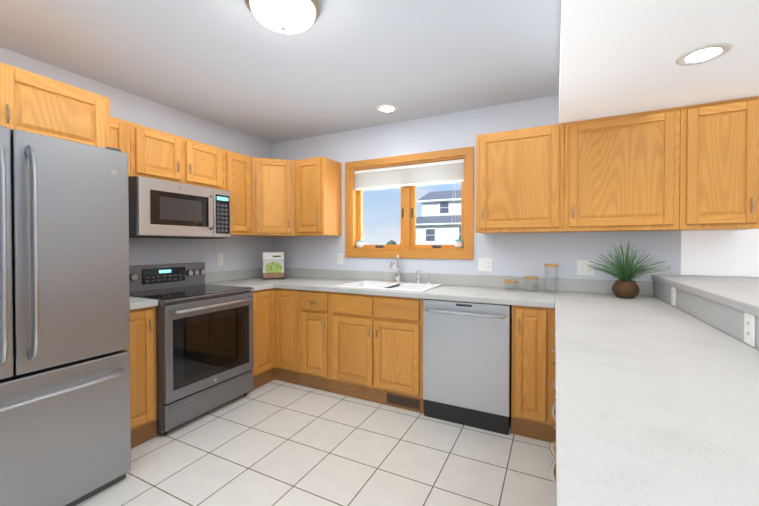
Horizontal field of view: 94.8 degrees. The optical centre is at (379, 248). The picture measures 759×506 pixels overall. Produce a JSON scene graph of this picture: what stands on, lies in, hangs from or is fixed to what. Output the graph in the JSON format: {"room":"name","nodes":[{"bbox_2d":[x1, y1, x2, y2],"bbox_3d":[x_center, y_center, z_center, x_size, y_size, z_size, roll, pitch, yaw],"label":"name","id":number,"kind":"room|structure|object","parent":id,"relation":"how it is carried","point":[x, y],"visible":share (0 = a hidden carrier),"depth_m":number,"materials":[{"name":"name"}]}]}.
{"room":"kitchen","nodes":[
{"label":"kitchen","id":0,"kind":"room"},
{"bbox_2d":[0,47,271,271],"bbox_3d":[-2.739,0.031,1.292,0.120,2.460,6.350,0,1,27],"label":"wall","id":1,"kind":"structure","parent":0,"point":[241,252],"depth_m":3.07,"materials":[{"name":"white paint"}]},
{"bbox_2d":[0,62,109,147],"bbox_3d":[-2.058,-0.691,1.739,0.682,0.370,0.965,0,1,27],"label":"upper cabinet","id":2,"kind":"object","parent":1,"relation":"attached to","point":[35,103],"visible":0.77,"depth_m":1.79,"materials":[{"name":"brown wood"}]},
{"bbox_2d":[110,116,129,175],"bbox_3d":[-1.923,-0.696,2.367,0.360,0.377,0.276,0,1,27],"label":"upper cabinet","id":3,"kind":"object","parent":1,"relation":"attached to","point":[119,133],"visible":0.1,"depth_m":2.36,"materials":[{"name":"brown wood"}]},
{"bbox_2d":[128,122,222,189],"bbox_3d":[-1.690,-0.701,2.832,0.360,0.377,0.760,0,1,27],"label":"upper cabinet","id":4,"kind":"object","parent":1,"relation":"attached to","point":[158,154],"visible":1,"depth_m":2.69,"materials":[{"name":"brown wood"}]},
{"bbox_2d":[128,176,229,238],"bbox_3d":[-1.640,-0.299,2.812,0.466,0.420,0.758,0,1,27],"label":"microwave","id":5,"kind":"object","parent":4,"relation":"attached to","point":[158,208],"visible":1,"depth_m":2.63,"materials":[{"name":"silver metal"}]},
{"bbox_2d":[217,254,222,265],"bbox_3d":[-1.579,0.105,3.458,0.007,0.117,0.072,0,1,27],"label":"electrical outlet","id":6,"kind":"object","parent":1,"relation":"attached to","point":[219,259],"visible":1,"depth_m":3.45,"materials":[{"name":"white plastic"}]},
{"bbox_2d":[223,149,251,234],"bbox_3d":[-1.445,-0.515,3.321,0.360,0.760,0.326,0,1,27],"label":"upper cabinet","id":7,"kind":"object","parent":1,"relation":"attached to","point":[237,175],"visible":0.6,"depth_m":3.25,"materials":[{"name":"brown wood"}]},
{"bbox_2d":[0,0,561,143],"bbox_3d":[-0.174,-1.234,0.010,5.840,0.100,6.630,0,1,27],"label":"ceiling","id":8,"kind":"structure","parent":0,"point":[337,66],"depth_m":2.18,"materials":[{"name":"grey paint"}]},
{"bbox_2d":[245,0,321,33],"bbox_3d":[-0.464,-1.126,1.685,0.364,0.154,0.364,0,1,27],"label":"dome ceiling light","id":9,"kind":"object","parent":8,"relation":"attached to","point":[289,16],"visible":1,"depth_m":1.65,"materials":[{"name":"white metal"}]},
{"bbox_2d":[376,104,397,112],"bbox_3d":[0.067,-1.218,3.029,0.190,0.004,0.190,0,1,27],"label":"recessed light","id":10,"kind":"object","parent":8,"relation":"in","point":[387,108],"visible":1,"depth_m":3.02,"materials":[{"name":"white plastic"}]},
{"bbox_2d":[75,380,555,505],"bbox_3d":[-0.183,1.326,0.023,5.800,0.100,6.550,0,1,27],"label":"floor","id":11,"kind":"structure","parent":0,"point":[277,443],"depth_m":2.06,"materials":[{"name":"tile"}]},
{"bbox_2d":[0,126,130,505],"bbox_3d":[-1.879,0.364,1.650,0.877,1.786,0.905,0,1,27],"label":"fridge","id":12,"kind":"object","parent":11,"relation":"on","point":[65,427],"visible":1,"depth_m":1.63,"materials":[{"name":"silver metal"}]},
{"bbox_2d":[124,306,156,448],"bbox_3d":[-1.797,0.812,2.308,0.640,0.872,0.295,0,1,27],"label":"base cabinet","id":13,"kind":"object","parent":11,"relation":"on","point":[143,389],"visible":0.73,"depth_m":2.23,"materials":[{"name":"brown wood"}]},
{"bbox_2d":[129,297,157,309],"bbox_3d":[-1.807,0.305,2.305,0.634,0.140,0.302,0,1,27],"label":"countertop","id":14,"kind":"structure","parent":13,"relation":"on","point":[137,303],"depth_m":2.24,"materials":[{"name":"laminate"}]},
{"bbox_2d":[129,262,254,434],"bbox_3d":[-1.513,0.686,2.760,0.754,1.115,0.760,0,1,27],"label":"stove","id":15,"kind":"object","parent":11,"relation":"on","point":[204,349],"visible":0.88,"depth_m":2.58,"materials":[{"name":"grey metal"}]},
{"bbox_2d":[247,288,300,392],"bbox_3d":[-1.063,0.798,3.482,0.912,0.872,0.928,0,1,27],"label":"base cabinet","id":16,"kind":"object","parent":11,"relation":"on","point":[276,333],"visible":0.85,"depth_m":3.19,"materials":[{"name":"brown wood"}]},
{"bbox_2d":[205,268,276,291],"bbox_3d":[-1.319,0.294,3.247,0.660,0.140,0.286,0,1,27],"label":"countertop","id":17,"kind":"structure","parent":16,"relation":"on","point":[252,278],"depth_m":3.45,"materials":[{"name":"laminate"}]},
{"bbox_2d":[257,268,552,307],"bbox_3d":[-0.091,0.295,3.153,2.940,0.140,0.648,0,1,27],"label":"countertop","id":18,"kind":"structure","parent":16,"relation":"on","point":[489,289],"depth_m":2.96,"materials":[{"name":"laminate"}]},
{"bbox_2d":[262,252,283,278],"bbox_3d":[-1.122,0.176,3.688,0.235,0.280,0.207,0,1,-18],"label":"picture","id":19,"kind":"object","parent":18,"relation":"on","point":[273,265],"visible":1,"depth_m":3.68,"materials":[{"name":"white paper"}]},
{"bbox_2d":[336,280,442,291],"bbox_3d":[0.093,0.412,3.074,0.800,0.194,0.520,0,1,27],"label":"sink","id":20,"kind":"object","parent":18,"relation":"in","point":[398,286],"visible":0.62,"depth_m":3.17,"materials":[{"name":"white ceramic"}]},
{"bbox_2d":[385,255,410,282],"bbox_3d":[0.139,0.183,3.208,0.250,0.258,0.214,0,1,27],"label":"faucet","id":21,"kind":"object","parent":20,"relation":"on","point":[398,273],"visible":1,"depth_m":3.26,"materials":[{"name":"silver metal"}]},
{"bbox_2d":[416,270,419,282],"bbox_3d":[0.353,0.253,3.190,0.040,0.120,0.040,0,1,27],"label":"sprayer","id":22,"kind":"object","parent":20,"relation":"on","point":[418,274],"visible":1,"depth_m":3.18,"materials":[{"name":"silver metal"}]},
{"bbox_2d":[504,279,517,290],"bbox_3d":[1.054,0.288,2.797,0.100,0.080,0.100,0,1,27],"label":"jar","id":23,"kind":"object","parent":18,"relation":"on","point":[506,281],"visible":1,"depth_m":2.77,"materials":[{"name":"clear glass"}]},
{"bbox_2d":[524,276,538,290],"bbox_3d":[1.188,0.271,2.729,0.104,0.115,0.104,0,1,27],"label":"jar","id":24,"kind":"object","parent":18,"relation":"on","point":[531,277],"visible":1,"depth_m":2.72,"materials":[{"name":"clear glass"}]},
{"bbox_2d":[544,264,558,292],"bbox_3d":[1.316,0.222,2.670,0.102,0.215,0.102,0,1,27],"label":"jar","id":25,"kind":"object","parent":18,"relation":"on","point":[551,265],"visible":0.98,"depth_m":2.65,"materials":[{"name":"clear glass"}]},
{"bbox_2d":[300,290,423,412],"bbox_3d":[-0.067,0.802,3.143,1.172,0.872,0.640,0,1,27],"label":"base cabinet","id":26,"kind":"object","parent":11,"relation":"on","point":[365,347],"visible":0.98,"depth_m":2.85,"materials":[{"name":"brown wood"}]},
{"bbox_2d":[387,393,419,409],"bbox_3d":[0.182,1.184,2.708,0.280,0.076,0.008,0,1,27],"label":"air vent register","id":27,"kind":"object","parent":26,"relation":"attached to","point":[404,401],"visible":1,"depth_m":2.70,"materials":[{"name":"brown metal"}]},
{"bbox_2d":[423,299,511,434],"bbox_3d":[0.721,0.806,2.712,0.608,0.871,0.663,0,1,27],"label":"dishwasher","id":28,"kind":"object","parent":11,"relation":"on","point":[467,363],"visible":0.94,"depth_m":2.45,"materials":[{"name":"silver metal"}]},
{"bbox_2d":[511,305,555,442],"bbox_3d":[1.143,0.809,2.535,0.285,0.872,0.640,0,1,27],"label":"base cabinet","id":29,"kind":"object","parent":11,"relation":"on","point":[533,399],"visible":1,"depth_m":2.27,"materials":[{"name":"brown wood"}]},
{"bbox_2d":[550,447,555,483],"bbox_3d":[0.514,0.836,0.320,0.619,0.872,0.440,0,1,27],"label":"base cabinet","id":30,"kind":"object","parent":11,"relation":"on","point":[553,464],"depth_m":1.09,"materials":[{"name":"brown wood"}]},
{"bbox_2d":[550,381,555,446],"bbox_3d":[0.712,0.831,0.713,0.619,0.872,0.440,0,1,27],"label":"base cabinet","id":31,"kind":"object","parent":11,"relation":"on","point":[554,405],"depth_m":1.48,"materials":[{"name":"brown wood"}]},
{"bbox_2d":[549,278,758,505],"bbox_3d":[0.826,0.321,0.947,0.631,0.140,3.768,0,1,27],"label":"countertop","id":32,"kind":"structure","parent":31,"relation":"on","point":[657,401],"depth_m":0.79,"materials":[{"name":"laminate"}]},
{"bbox_2d":[587,240,671,298],"bbox_3d":[1.670,0.135,2.355,0.472,0.396,0.436,0,1,27],"label":"potted plant","id":33,"kind":"object","parent":32,"relation":"on","point":[625,285],"visible":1,"depth_m":2.35,"materials":[{"name":"green plant"}]},
{"bbox_2d":[272,95,758,281],"bbox_3d":[1.224,0.011,2.941,5.720,2.460,0.164,0,1,27],"label":"wall","id":34,"kind":"structure","parent":0,"point":[520,254],"depth_m":2.94,"materials":[{"name":"white paint"}]},
{"bbox_2d":[230,157,296,236],"bbox_3d":[-1.124,-0.520,3.685,0.608,0.760,0.608,0,1,27],"label":"upper cabinet","id":35,"kind":"object","parent":34,"relation":"attached to","point":[273,197],"visible":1,"depth_m":3.45,"materials":[{"name":"brown wood"}]},
{"bbox_2d":[295,156,341,235],"bbox_3d":[-0.636,-0.519,3.579,0.355,0.760,0.360,0,1,27],"label":"upper cabinet","id":36,"kind":"object","parent":34,"relation":"attached to","point":[318,196],"visible":1,"depth_m":3.45,"materials":[{"name":"brown wood"}]},
{"bbox_2d":[337,253,342,263],"bbox_3d":[-0.413,0.102,3.673,0.072,0.117,0.007,0,1,27],"label":"electrical outlet","id":37,"kind":"object","parent":34,"relation":"attached to","point":[339,258],"visible":1,"depth_m":3.67,"materials":[{"name":"white plastic"}]},
{"bbox_2d":[345,146,473,259],"bbox_3d":[0.263,-0.404,3.397,1.316,0.986,0.153,0,1,27],"label":"window","id":38,"kind":"structure","parent":34,"relation":"in","point":[408,176],"depth_m":3.37,"materials":[{"name":"brown wood"}]},
{"bbox_2d":[356,239,363,247],"bbox_3d":[-0.201,-0.059,3.612,0.090,0.092,0.093,0,1,27],"label":"succulent","id":39,"kind":"object","parent":38,"relation":"on","point":[360,244],"visible":1,"depth_m":3.59,"materials":[{"name":"white ceramic"}]},
{"bbox_2d":[454,238,463,247],"bbox_3d":[0.719,-0.054,3.150,0.090,0.092,0.093,0,1,27],"label":"succulent","id":40,"kind":"object","parent":38,"relation":"on","point":[458,244],"visible":0.96,"depth_m":3.13,"materials":[{"name":"white ceramic"}]},
{"bbox_2d":[478,258,491,271],"bbox_3d":[0.909,0.135,3.008,0.117,0.117,0.010,0,1,27],"label":"electrical outlet","id":41,"kind":"object","parent":34,"relation":"attached to","point":[485,264],"visible":1,"depth_m":3.00,"materials":[{"name":"white plastic"}]},
{"bbox_2d":[476,123,563,233],"bbox_3d":[1.088,-0.508,2.712,0.608,0.760,0.360,0,1,27],"label":"upper cabinet","id":42,"kind":"object","parent":34,"relation":"attached to","point":[519,180],"visible":1,"depth_m":2.56,"materials":[{"name":"brown wood"}]},
{"bbox_2d":[577,260,594,275],"bbox_3d":[1.579,0.144,2.671,0.117,0.117,0.010,0,1,27],"label":"electrical outlet","id":43,"kind":"object","parent":34,"relation":"attached to","point":[583,268],"visible":0.9,"depth_m":2.67,"materials":[{"name":"white plastic"}]},
{"bbox_2d":[563,107,679,232],"bbox_3d":[1.645,-0.505,2.433,0.633,0.760,0.360,0,1,27],"label":"upper cabinet","id":44,"kind":"object","parent":34,"relation":"attached to","point":[621,173],"visible":0.98,"depth_m":2.28,"materials":[{"name":"brown wood"}]},
{"bbox_2d":[671,96,758,230],"bbox_3d":[2.097,-0.502,2.206,0.375,0.760,0.360,0,1,27],"label":"upper cabinet","id":45,"kind":"object","parent":34,"relation":"attached to","point":[719,170],"visible":1,"depth_m":2.07,"materials":[{"name":"brown wood"}]},
{"bbox_2d":[559,0,758,125],"bbox_3d":[1.153,-1.013,-0.677,2.610,0.325,6.349,0,1,27],"label":"soffit","id":46,"kind":"structure","parent":0,"point":[618,57],"depth_m":1.58,"materials":[{"name":"white paint"}]},
{"bbox_2d":[675,42,732,65],"bbox_3d":[1.459,-0.875,1.572,0.190,0.004,0.190,0,1,27],"label":"recessed light","id":47,"kind":"object","parent":46,"relation":"in","point":[704,54],"visible":1,"depth_m":1.56,"materials":[{"name":"white plastic"}]},
{"bbox_2d":[654,280,758,349],"bbox_3d":[0.711,0.763,-0.154,0.150,1.030,5.848,0,1,27],"label":"wall","id":48,"kind":"structure","parent":0,"point":[728,320],"depth_m":1.58,"materials":[{"name":"paint"}]},
{"bbox_2d":[671,286,675,306],"bbox_3d":[1.738,0.277,2.062,0.007,0.117,0.072,0,1,27],"label":"outlet","id":49,"kind":"object","parent":48,"relation":"attached to","point":[673,296],"visible":0.83,"depth_m":2.05,"materials":[{"name":"white plastic"}]},
{"bbox_2d":[652,274,758,316],"bbox_3d":[1.016,0.232,-0.316,0.865,0.035,5.844,0,1,27],"label":"bar ledge","id":50,"kind":"object","parent":48,"relation":"on","point":[740,293],"visible":1,"depth_m":1.72,"materials":[{"name":"laminate"}]},
{"bbox_2d":[744,312,755,346],"bbox_3d":[1.334,0.286,1.258,0.007,0.117,0.072,0,1,27],"label":"outlet","id":51,"kind":"object","parent":48,"relation":"attached to","point":[749,329],"visible":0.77,"depth_m":1.25,"materials":[{"name":"white plastic"}]},
{"label":"outside","id":52,"kind":"structure","parent":0,"visible":0},
{"bbox_3d":[47.482,2.359,101.157,300.000,0.200,216.550,0,1,27],"label":"lawn","id":53,"kind":"structure","parent":52,"visible":0},
{"bbox_2d":[387,240,399,244],"bbox_3d":[26.432,0.161,70.348,184.406,4.937,16.390,0,1,27],"label":"trees","id":54,"kind":"object","parent":53,"relation":"on","point":[392,243],"depth_m":85.00,"materials":[{"name":"green plant"}]},
{"bbox_2d":[416,190,460,244],"bbox_3d":[10.866,-2.786,42.575,10.900,11.500,13.000,0,1,27],"label":"house","id":55,"kind":"structure","parent":53,"relation":"on","point":[455,226],"depth_m":39.24,"materials":[{"name":"white"}]}
]}

